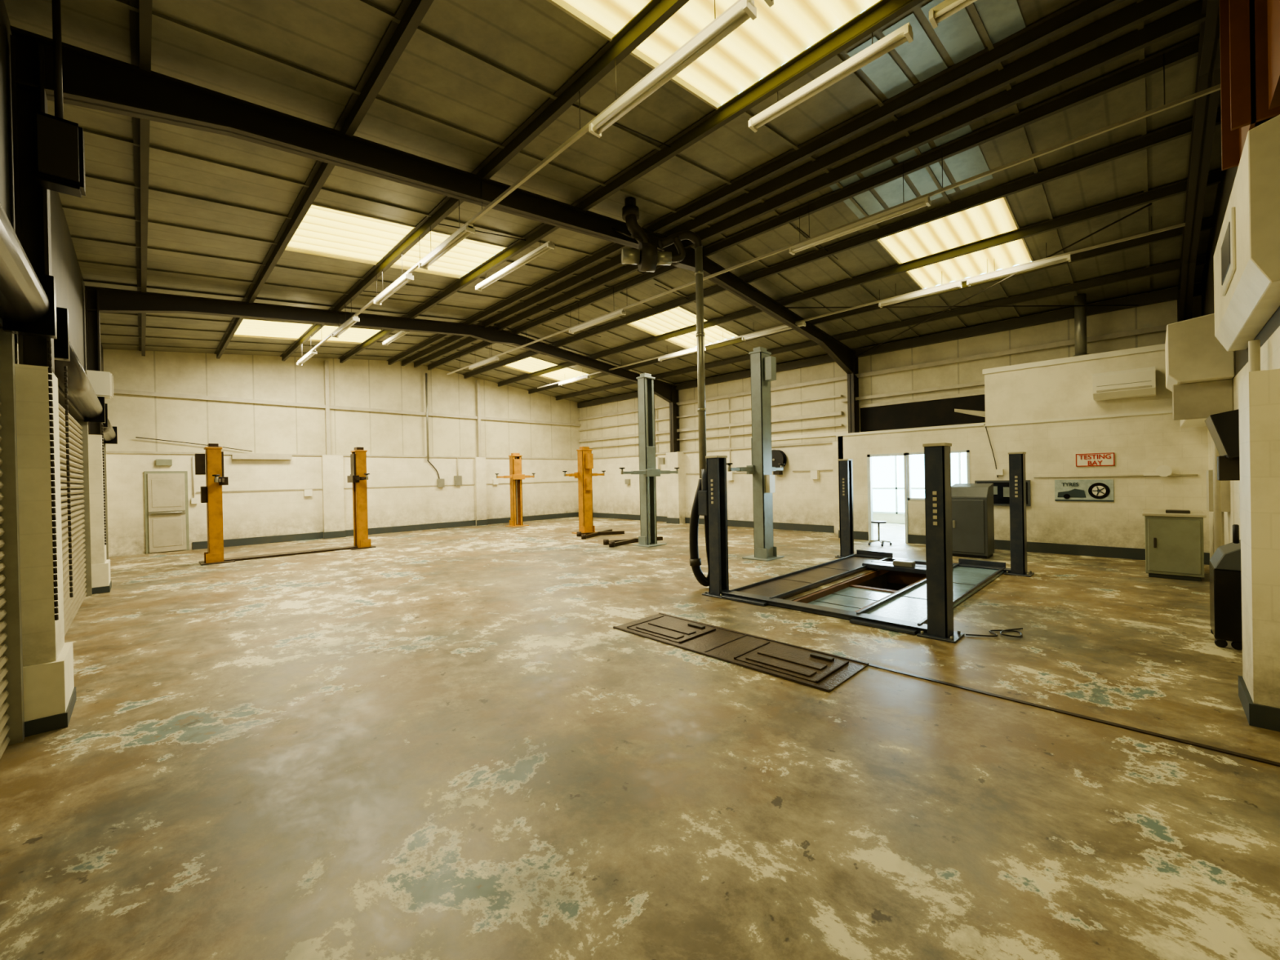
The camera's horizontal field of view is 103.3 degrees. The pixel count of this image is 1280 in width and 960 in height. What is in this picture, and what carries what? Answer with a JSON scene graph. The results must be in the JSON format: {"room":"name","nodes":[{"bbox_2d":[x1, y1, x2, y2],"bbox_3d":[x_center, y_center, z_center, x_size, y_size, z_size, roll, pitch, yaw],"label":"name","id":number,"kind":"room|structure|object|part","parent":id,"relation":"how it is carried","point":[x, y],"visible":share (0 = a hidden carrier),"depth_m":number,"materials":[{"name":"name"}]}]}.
{"room":"auto repair garage","nodes":[
{"label":"auto repair garage","id":0,"kind":"room"},
{"bbox_2d":[0,0,111,737],"bbox_3d":[-6.430,-0.776,5.654,0.420,5.060,18.700,-1,0,-44],"label":"wall","id":1,"kind":"structure","parent":0,"point":[50,697],"depth_m":3.49,"materials":[{"name":"white paint"}]},
{"bbox_2d":[0,203,57,759],"bbox_3d":[-2.377,0.151,1.609,0.340,3.080,4.970,-1,0,-44],"label":"roller shutter","id":2,"kind":"object","parent":1,"relation":"attached to","point":[28,300],"visible":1,"depth_m":3.28,"materials":[{"name":"paint"}]},
{"bbox_2d":[53,306,105,635],"bbox_3d":[-6.570,0.216,5.879,0.340,3.080,5.640,-1,0,-44],"label":"roller shutter","id":3,"kind":"object","parent":1,"relation":"attached to","point":[81,393],"visible":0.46,"depth_m":6.51,"materials":[{"name":"paint"}]},
{"bbox_2d":[47,340,106,620],"bbox_3d":[-6.163,0.038,5.660,0.017,1.886,6.331,-1,0,-44],"label":"chain","id":4,"kind":"object","parent":3,"relation":"attached to","point":[49,342],"visible":1,"depth_m":3.42,"materials":[{"name":"metal"}]},
{"bbox_2d":[84,369,113,399],"bbox_3d":[-8.595,-1.514,8.052,0.300,0.400,0.260,-1,0,-44],"label":"speaker box","id":5,"kind":"object","parent":1,"relation":"attached to","point":[102,382],"visible":0.76,"depth_m":7.99,"materials":[{"name":"white plastic"}]},
{"bbox_2d":[102,403,117,559],"bbox_3d":[-10.687,0.279,10.070,0.340,3.080,4.690,-1,0,-44],"label":"roller shutter","id":6,"kind":"object","parent":1,"relation":"attached to","point":[110,433],"visible":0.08,"depth_m":11.65,"materials":[{"name":"paint"}]},
{"bbox_2d":[102,349,580,556],"bbox_3d":[-7.763,-1.174,17.218,14.740,5.800,0.340,-1,0,-44],"label":"wall","id":7,"kind":"structure","parent":0,"point":[255,428],"depth_m":15.32,"materials":[{"name":"white paint"}]},
{"bbox_2d":[143,459,189,553],"bbox_3d":[-12.019,0.653,12.870,0.810,2.360,0.140,-1,0,-44],"label":"door","id":8,"kind":"structure","parent":7,"relation":"in","point":[166,492],"depth_m":12.85,"materials":[{"name":"white wood"}]},
{"bbox_2d":[106,360,580,459],"bbox_3d":[-7.742,-2.223,17.170,14.340,2.895,0.140,-1,0,-44],"label":"rails","id":9,"kind":"object","parent":7,"relation":"attached to","point":[327,406],"visible":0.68,"depth_m":15.38,"materials":[{"name":"white metal"}]},
{"bbox_2d":[135,373,577,503],"bbox_3d":[-7.545,-1.579,17.284,13.721,4.200,0.160,-1,0,-44],"label":"conduit","id":10,"kind":"object","parent":7,"relation":"attached to","point":[457,479],"depth_m":14.98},
{"bbox_2d":[191,511,578,549],"bbox_3d":[-7.085,1.610,17.684,12.820,0.200,0.165,-1,0,-44],"label":"baseboard","id":11,"kind":"structure","parent":7,"relation":"attached to","point":[295,537],"depth_m":16.30,"materials":[{"name":"grey paint"}]},
{"bbox_2d":[3,0,1222,402],"bbox_3d":[-1.381,-3.736,10.657,14.740,0.776,18.700,-1,0,-44],"label":"ceiling","id":12,"kind":"structure","parent":0,"point":[471,73],"depth_m":6.18,"materials":[{"name":"grey metal"}]},
{"bbox_2d":[32,0,85,197],"bbox_3d":[-3.956,-2.655,3.444,0.220,1.337,0.200,-1,0,-44],"label":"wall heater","id":13,"kind":"object","parent":12,"relation":"attached to","point":[59,148],"visible":1,"depth_m":3.41,"materials":[{"name":"metal"}]},
{"bbox_2d":[233,318,382,344],"bbox_3d":[-8.143,-3.647,12.425,2.950,0.387,1.764,-1,0,-44],"label":"skylight","id":14,"kind":"object","parent":12,"relation":"attached to","point":[248,327],"visible":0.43,"depth_m":12.33,"materials":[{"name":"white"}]},
{"bbox_2d":[284,202,507,279],"bbox_3d":[-3.833,-3.713,8.038,2.950,0.387,1.764,-1,0,-44],"label":"skylight","id":15,"kind":"object","parent":12,"relation":"attached to","point":[325,231],"visible":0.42,"depth_m":7.84,"materials":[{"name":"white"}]},
{"bbox_2d":[382,330,409,345],"bbox_3d":[-6.010,-3.636,12.445,0.120,0.347,1.500,-1,0,-44],"label":"light","id":16,"kind":"object","parent":12,"relation":"hanging from","point":[398,335],"visible":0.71,"depth_m":12.43,"materials":[{"name":"white plastic"}]},
{"bbox_2d":[475,240,555,291],"bbox_3d":[-2.174,-3.696,8.540,0.120,0.347,2.350,-1,0,-44],"label":"light","id":17,"kind":"object","parent":12,"relation":"hanging from","point":[549,245],"visible":0.91,"depth_m":8.38,"materials":[{"name":"white plastic"}]},
{"bbox_2d":[502,356,589,382],"bbox_3d":[-3.258,-3.792,17.225,2.710,0.362,1.764,-1,0,-44],"label":"skylight","id":18,"kind":"object","parent":12,"relation":"attached to","point":[531,364],"visible":0.77,"depth_m":17.30,"materials":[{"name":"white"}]},
{"bbox_2d":[612,196,706,478],"bbox_3d":[0.259,-1.987,7.534,1.254,3.951,0.749,-1,0,-19],"label":"exhaust extractor","id":19,"kind":"object","parent":12,"relation":"hanging from","point":[646,258],"visible":1,"depth_m":7.33,"materials":[{"name":"metal"}]},
{"bbox_2d":[688,479,708,586],"bbox_3d":[0.921,0.777,7.461,0.404,1.589,0.177,-1,0,0],"label":"hose","id":20,"kind":"object","parent":19,"relation":"hanging from","point":[695,561],"visible":0.55,"depth_m":7.41,"materials":[{"name":"black rubber"}]},
{"bbox_2d":[626,306,739,349],"bbox_3d":[1.051,-3.859,12.838,2.710,0.362,1.764,-1,0,-44],"label":"skylight","id":21,"kind":"object","parent":12,"relation":"attached to","point":[678,317],"visible":0.71,"depth_m":12.83,"materials":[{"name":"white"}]},
{"bbox_2d":[546,0,879,110],"bbox_3d":[0.413,-3.779,3.715,2.950,0.387,1.764,-1,0,-44],"label":"skylight","id":22,"kind":"object","parent":12,"relation":"attached to","point":[780,32],"visible":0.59,"depth_m":4.39,"materials":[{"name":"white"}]},
{"bbox_2d":[748,22,913,132],"bbox_3d":[1.663,-3.755,4.634,0.120,0.347,1.500,-1,0,-44],"label":"light","id":23,"kind":"object","parent":12,"relation":"hanging from","point":[904,33],"visible":0.91,"depth_m":4.52,"materials":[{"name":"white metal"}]},
{"bbox_2d":[537,216,1185,388],"bbox_3d":[1.952,-3.576,12.906,0.120,0.379,16.400,-1,0,-44],"label":"lighting trunking","id":24,"kind":"object","parent":12,"relation":"attached to","point":[1151,232],"depth_m":9.30,"materials":[{"name":"metal"}]},
{"bbox_3d":[-2.252,-3.511,17.186,0.120,0.379,1.600,-1,0,-44],"label":"fluorescent batten light","id":25,"kind":"part","parent":24,"relation":"part of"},
{"bbox_3d":[1.112,-3.563,13.762,0.120,0.379,1.600,-1,0,-44],"label":"fluorescent batten light","id":26,"kind":"part","parent":24,"relation":"part of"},
{"bbox_3d":[3.074,-3.594,11.764,0.120,0.379,1.600,-1,0,-44],"label":"fluorescent batten light","id":27,"kind":"part","parent":24,"relation":"part of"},
{"bbox_3d":[5.246,-3.627,9.553,0.120,0.379,1.400,-1,0,-44],"label":"fluorescent batten light","id":28,"kind":"part","parent":24,"relation":"part of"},
{"bbox_3d":[6.297,-3.644,8.483,0.120,0.379,1.400,-1,0,-44],"label":"fluorescent batten light","id":29,"kind":"part","parent":24,"relation":"part of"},
{"bbox_2d":[829,0,1026,218],"bbox_3d":[3.153,-4.074,5.927,3.450,0.146,2.390,-1,0,-44],"label":"roof light aged","id":30,"kind":"object","parent":12,"relation":"in","point":[1001,19],"depth_m":5.00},
{"bbox_2d":[928,0,977,28],"bbox_3d":[2.819,-3.773,3.457,0.120,0.347,1.500,-1,0,-44],"label":"light","id":31,"kind":"object","parent":12,"relation":"hanging from","point":[946,8],"visible":1,"depth_m":3.90,"materials":[{"name":"white metal"}]},
{"bbox_2d":[875,196,1034,289],"bbox_3d":[5.298,-3.924,8.515,2.710,0.362,1.764,-1,0,-44],"label":"skylight","id":32,"kind":"object","parent":12,"relation":"attached to","point":[996,217],"visible":0.76,"depth_m":8.46,"materials":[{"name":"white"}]},
{"bbox_2d":[0,516,1279,959],"bbox_3d":[0.161,2.240,12.081,18.920,1.300,18.900,-1,0,-44],"label":"floor","id":33,"kind":"structure","parent":0,"point":[442,744],"depth_m":2.87,"materials":[{"name":"paint"}]},
{"bbox_2d":[194,443,376,565],"bbox_3d":[-8.217,0.475,11.967,3.425,2.570,1.302,-1,0,-44],"label":"lift","id":34,"kind":"object","parent":33,"relation":"on","point":[212,467],"visible":1,"depth_m":10.93,"materials":[{"name":"metal"}]},
{"bbox_2d":[494,446,605,533],"bbox_3d":[-3.044,0.322,16.777,1.619,2.620,4.550,-1,0,-44],"label":"lift","id":35,"kind":"object","parent":33,"relation":"on","point":[584,455],"visible":0.97,"depth_m":15.35,"materials":[{"name":"yellow metal"}]},
{"bbox_2d":[576,528,662,547],"bbox_3d":[-0.778,1.535,13.807,1.747,0.130,3.064,-1,0,-32],"label":"lift","id":36,"kind":"object","parent":33,"relation":"on","point":[615,543],"visible":0.98,"depth_m":13.28,"materials":[{"name":"metal"}]},
{"bbox_2d":[618,346,784,561],"bbox_3d":[1.317,-0.515,11.205,2.029,4.170,3.770,-1,0,-44],"label":"lift","id":37,"kind":"object","parent":33,"relation":"on","point":[762,366],"visible":0.99,"depth_m":10.03,"materials":[{"name":"grey metal"}]},
{"bbox_2d":[613,612,868,692],"bbox_3d":[0.833,1.587,4.958,0.760,0.045,2.460,-1,0,-44],"label":"cover","id":38,"kind":"object","parent":33,"relation":"on","point":[814,668],"visible":1,"depth_m":4.70,"materials":[{"name":"metal"}]},
{"bbox_2d":[697,442,1034,643],"bbox_3d":[3.502,0.578,7.553,4.520,1.930,3.160,-1,0,-44],"label":"lift","id":39,"kind":"object","parent":33,"relation":"on","point":[926,607],"visible":1,"depth_m":6.94,"materials":[{"name":"metal"}]},
{"bbox_2d":[868,520,892,546],"bbox_3d":[5.484,1.214,11.606,0.494,0.540,0.486,-1,0,-44],"label":"stool","id":40,"kind":"object","parent":33,"relation":"on","point":[878,522],"visible":1,"depth_m":11.57,"materials":[{"name":"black metal"}]},
{"bbox_2d":[951,483,994,559],"bbox_3d":[6.421,0.773,9.835,0.585,1.399,0.650,-1,0,-44],"label":"cabinet","id":41,"kind":"object","parent":33,"relation":"on","point":[972,504],"visible":0.82,"depth_m":9.63,"materials":[{"name":"grey metal"}]},
{"bbox_2d":[965,627,1022,637],"bbox_3d":[3.613,1.535,5.067,0.706,0.027,0.237,-1,0,-8],"label":"cable","id":42,"kind":"object","parent":33,"relation":"on","point":[1010,629],"visible":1,"depth_m":5.05,"materials":[{"name":"black rubber"}]},
{"bbox_2d":[835,343,1209,552],"bbox_3d":[7.612,-0.448,11.057,1.070,3.780,6.340,-1,0,-44],"label":"wall","id":43,"kind":"structure","parent":33,"relation":"on","point":[1046,411],"depth_m":9.69,"materials":[{"name":"white paint"}]},
{"bbox_2d":[866,453,908,542],"bbox_3d":[5.942,0.421,12.144,0.120,2.100,0.890,-1,0,-44],"label":"door frame","id":44,"kind":"structure","parent":43,"relation":"in","point":[868,456],"depth_m":12.37,"materials":[{"name":"white metal"}]},
{"bbox_2d":[906,449,969,500],"bbox_3d":[6.692,-0.090,11.375,0.110,1.100,1.250,-1,0,-44],"label":"window","id":45,"kind":"structure","parent":43,"relation":"in","point":[908,455],"depth_m":11.70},
{"bbox_2d":[974,480,1031,506],"bbox_3d":[7.481,0.268,10.470,0.065,0.520,0.940,-1,0,-44],"label":"notice board","id":46,"kind":"object","parent":43,"relation":"attached to","point":[1001,487],"visible":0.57,"depth_m":10.44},
{"bbox_2d":[838,529,1209,564],"bbox_3d":[7.300,1.351,10.710,0.025,0.200,6.320,-1,0,-44],"label":"baseboard","id":47,"kind":"structure","parent":43,"relation":"attached to","point":[1036,547],"depth_m":9.71,"materials":[{"name":"grey paint"}]},
{"bbox_2d":[1054,479,1114,502],"bbox_3d":[8.380,0.199,9.574,0.036,0.410,0.840,-1,0,-44],"label":"poster","id":48,"kind":"object","parent":43,"relation":"attached to","point":[1094,490],"visible":1,"depth_m":9.56,"materials":[{"name":"paper"}]},
{"bbox_2d":[985,426,1197,477],"bbox_3d":[8.303,-0.605,9.572,0.120,1.122,3.008,-1,0,-44],"label":"conduit","id":49,"kind":"object","parent":43,"relation":"attached to","point":[1162,470],"visible":1,"depth_m":9.02,"materials":[{"name":"white plastic"}]},
{"bbox_2d":[1075,452,1115,466],"bbox_3d":[8.491,-0.378,9.453,0.027,0.240,0.540,-1,0,-44],"label":"sign","id":50,"kind":"object","parent":43,"relation":"attached to","point":[1092,459],"visible":1,"depth_m":9.44,"materials":[{"name":"white plastic"}]},
{"bbox_2d":[1092,366,1155,400],"bbox_3d":[8.597,-1.703,9.002,0.360,0.470,0.800,-1,0,-44],"label":"air conditioner","id":51,"kind":"object","parent":43,"relation":"attached to","point":[1138,382],"visible":1,"depth_m":8.89,"materials":[{"name":"white plastic"}]},
{"bbox_2d":[868,663,1279,766],"bbox_3d":[2.793,1.573,3.505,0.040,0.008,2.360,-1,0,-44],"label":"cable","id":52,"kind":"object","parent":33,"relation":"on","point":[1161,735],"depth_m":3.30,"materials":[{"name":"rubber"}]},
{"bbox_2d":[1142,509,1206,581],"bbox_3d":[8.169,0.947,7.764,1.060,1.000,0.650,-1,0,-44],"label":"storage cabinet","id":53,"kind":"object","parent":33,"relation":"on","point":[1175,544],"visible":1,"depth_m":7.41,"materials":[{"name":"metal"}]},
{"bbox_2d":[1208,524,1242,649],"bbox_3d":[5.472,0.957,4.694,0.590,1.120,0.230,-1,0,-44],"label":"emissions analyser","id":54,"kind":"object","parent":33,"relation":"on","point":[1224,565],"visible":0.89,"depth_m":4.54,"materials":[{"name":"black plastic"}]},
{"bbox_2d":[129,0,1221,399],"bbox_3d":[-1.576,-3.696,10.465,12.560,0.783,18.300,-1,0,-44],"label":"roof beams","id":55,"kind":"structure","parent":0,"point":[411,13],"depth_m":6.29,"materials":[{"name":"black metal"}]},
{"bbox_2d":[296,0,773,365],"bbox_3d":[-3.255,-3.368,7.437,0.120,0.626,16.100,-1,0,-44],"label":"light","id":56,"kind":"object","parent":55,"relation":"hanging from","point":[744,10],"depth_m":4.30,"materials":[{"name":"white metal"}]},
{"bbox_3d":[-8.265,-3.290,12.538,0.120,0.626,1.600,-1,0,-44],"label":"fluorescent batten light","id":57,"kind":"part","parent":56,"relation":"part of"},
{"bbox_3d":[-5.918,-3.327,10.148,0.120,0.626,1.500,-1,0,-44],"label":"fluorescent batten light","id":58,"kind":"part","parent":56,"relation":"part of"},
{"bbox_3d":[-4.026,-3.356,8.222,0.120,0.626,1.500,-1,0,-44],"label":"fluorescent batten light","id":59,"kind":"part","parent":56,"relation":"part of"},
{"bbox_3d":[-2.625,-3.378,6.795,0.120,0.626,1.500,-1,0,-44],"label":"fluorescent batten light","id":60,"kind":"part","parent":56,"relation":"part of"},
{"bbox_3d":[-3.256,-3.400,7.437,0.036,0.501,16.100,-1,0,-44],"label":"lighting trunking","id":61,"kind":"part","parent":56,"relation":"part of","materials":[{"name":"white metal"}]},
{"bbox_3d":[1.387,-3.440,2.711,0.120,0.626,1.650,-1,0,-44],"label":"fluorescent batten light","id":62,"kind":"part","parent":56,"relation":"part of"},
{"bbox_2d":[363,103,1151,358],"bbox_3d":[1.269,-3.537,10.412,10.531,0.845,13.014,-1,0,-44],"label":"wind bracing","id":63,"kind":"object","parent":55,"relation":"attached to","point":[573,104],"visible":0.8,"depth_m":9.74,"materials":[{"name":"metal"}]},
{"bbox_2d":[447,53,1220,374],"bbox_3d":[-0.442,-3.728,10.486,0.120,0.663,16.500,-1,0,-44],"label":"lighting trunking","id":64,"kind":"object","parent":55,"relation":"hanging from","point":[1217,87],"depth_m":6.78,"materials":[{"name":"metal"}]},
{"bbox_3d":[-4.541,-3.665,14.660,0.120,0.663,1.600,-1,0,-44],"label":"fluorescent batten light","id":65,"kind":"part","parent":64,"relation":"part of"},
{"bbox_3d":[-0.967,-3.720,11.022,0.120,0.663,1.800,-1,0,-44],"label":"fluorescent batten light","id":66,"kind":"part","parent":64,"relation":"part of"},
{"bbox_3d":[2.957,-3.781,7.027,0.120,0.663,1.900,-1,0,-44],"label":"fluorescent batten light","id":67,"kind":"part","parent":64,"relation":"part of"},
{"bbox_2d":[771,422,985,523],"bbox_3d":[7.793,0.023,14.417,3.880,2.800,7.850,-1,0,-44],"label":"wall","id":68,"kind":"structure","parent":0,"point":[889,517],"depth_m":15.39,"materials":[{"name":"white paint"}]},
{"bbox_2d":[9,25,859,433],"bbox_3d":[0.684,-2.465,8.588,14.300,3.120,0.180,-1,0,-44],"label":"frame","id":69,"kind":"object","parent":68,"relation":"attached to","point":[91,80],"visible":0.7,"depth_m":4.37,"materials":[{"name":"metal"}]},
{"bbox_2d":[592,512,834,533],"bbox_3d":[1.334,1.438,17.990,0.375,0.200,11.530,-1,0,-44],"label":"baseboard","id":70,"kind":"structure","parent":68,"relation":"attached to","point":[793,526],"depth_m":16.28,"materials":[{"name":"grey paint"}]},
{"bbox_2d":[872,453,962,514],"bbox_3d":[9.120,-0.110,15.688,0.100,2.400,7.600,-1,0,-44],"label":"window","id":71,"kind":"structure","parent":68,"relation":"in","point":[896,487],"depth_m":16.43,"materials":[{"name":"white metal"}]},
{"bbox_2d":[579,281,1201,534],"bbox_3d":[3.737,-1.025,15.643,0.550,5.049,18.700,-1,0,-44],"label":"wall","id":72,"kind":"structure","parent":0,"point":[799,499],"depth_m":14.77,"materials":[{"name":"white paint"}]},
{"bbox_2d":[84,285,679,452],"bbox_3d":[-3.772,-2.396,13.125,14.300,3.120,0.180,-1,0,-44],"label":"frame","id":73,"kind":"object","parent":72,"relation":"attached to","point":[97,300],"visible":0.8,"depth_m":10.07,"materials":[{"name":"metal"}]},
{"bbox_2d":[624,397,832,484],"bbox_3d":[2.272,-1.277,16.899,0.470,2.800,8.500,-1,0,-44],"label":"conduit","id":74,"kind":"object","parent":72,"relation":"attached to","point":[814,473],"visible":0.74,"depth_m":16.48,"materials":[{"name":"white plastic"}]},
{"bbox_2d":[771,449,786,475],"bbox_3d":[4.082,-0.530,15.161,0.350,0.750,0.600,-1,0,-44],"label":"hose reel","id":75,"kind":"object","parent":72,"relation":"attached to","point":[779,456],"visible":0.59,"depth_m":15.03,"materials":[{"name":"metal"}]},
{"bbox_2d":[577,282,1201,458],"bbox_3d":[3.748,-2.226,15.672,0.130,2.450,18.300,-1,0,-44],"label":"rails","id":76,"kind":"object","parent":72,"relation":"attached to","point":[1171,294],"depth_m":12.73,"materials":[{"name":"metal"}]},
{"bbox_2d":[859,391,985,431],"bbox_3d":[7.016,-1.657,12.383,0.100,0.710,3.200,-1,0,-44],"label":"window","id":77,"kind":"structure","parent":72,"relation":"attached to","point":[966,407],"depth_m":12.39,"materials":[{"name":"black glass"}]},
{"bbox_2d":[1072,293,1088,356],"bbox_3d":[8.657,-2.991,9.950,0.240,1.273,0.240,-1,0,-44],"label":"flue pipe","id":78,"kind":"object","parent":72,"relation":"attached to","point":[1080,312],"visible":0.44,"depth_m":9.88,"materials":[{"name":"black metal"}]},
{"bbox_2d":[1201,163,1279,732],"bbox_3d":[5.073,-1.373,4.149,14.740,5.800,0.420,-1,0,-44],"label":"wall","id":79,"kind":"structure","parent":0,"point":[1256,394],"depth_m":3.20,"materials":[{"name":"cream painted blockwork"},{"name":"dark grey paint"}]},
{"bbox_2d":[1180,417,1207,427],"bbox_3d":[8.294,-1.005,7.516,2.600,0.300,0.320,-1,0,-44],"label":"duct","id":80,"kind":"object","parent":79,"relation":"attached to","point":[1193,422],"visible":0.14,"depth_m":7.69,"materials":[{"name":"white plastic"}]},
{"bbox_2d":[1177,0,1220,322],"bbox_3d":[4.903,-2.531,4.293,14.300,3.120,0.180,-1,0,-44],"label":"frame","id":81,"kind":"object","parent":79,"relation":"attached to","point":[1208,66],"visible":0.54,"depth_m":5.59,"materials":[{"name":"metal"}]},
{"bbox_2d":[1164,313,1235,420],"bbox_3d":[6.794,-1.297,6.181,1.400,1.159,0.510,-1,0,-44],"label":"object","id":82,"kind":"object","parent":79,"relation":"attached to","point":[1200,372],"visible":0.83,"depth_m":5.75,"materials":[{"name":"white paint"}]},
{"bbox_2d":[1204,408,1239,480],"bbox_3d":[5.981,-0.346,5.178,0.800,0.699,0.238,-1,0,-44],"label":"wall monitor","id":83,"kind":"object","parent":79,"relation":"attached to","point":[1223,428],"visible":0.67,"depth_m":4.95,"materials":[{"name":"metal"}]},
{"bbox_2d":[1206,339,1260,552],"bbox_3d":[6.003,0.043,5.145,3.428,2.320,0.170,-1,0,-44],"label":"pipes","id":84,"kind":"object","parent":79,"relation":"attached to","point":[1218,492],"visible":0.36,"depth_m":5.88,"materials":[{"name":"beige metal"}]},
{"bbox_2d":[1213,114,1279,351],"bbox_3d":[4.734,-1.720,3.965,2.630,1.009,0.225,-1,0,-44],"label":"housing","id":85,"kind":"object","parent":79,"relation":"attached to","point":[1246,255],"visible":1,"depth_m":3.29,"materials":[{"name":"white paint"}]},
{"bbox_2d":[1219,0,1279,170],"bbox_3d":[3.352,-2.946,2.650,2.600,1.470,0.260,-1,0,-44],"label":"column","id":86,"kind":"structure","parent":79,"relation":"attached to","point":[1250,29],"depth_m":3.16,"materials":[{"name":"red metal"}]}
]}

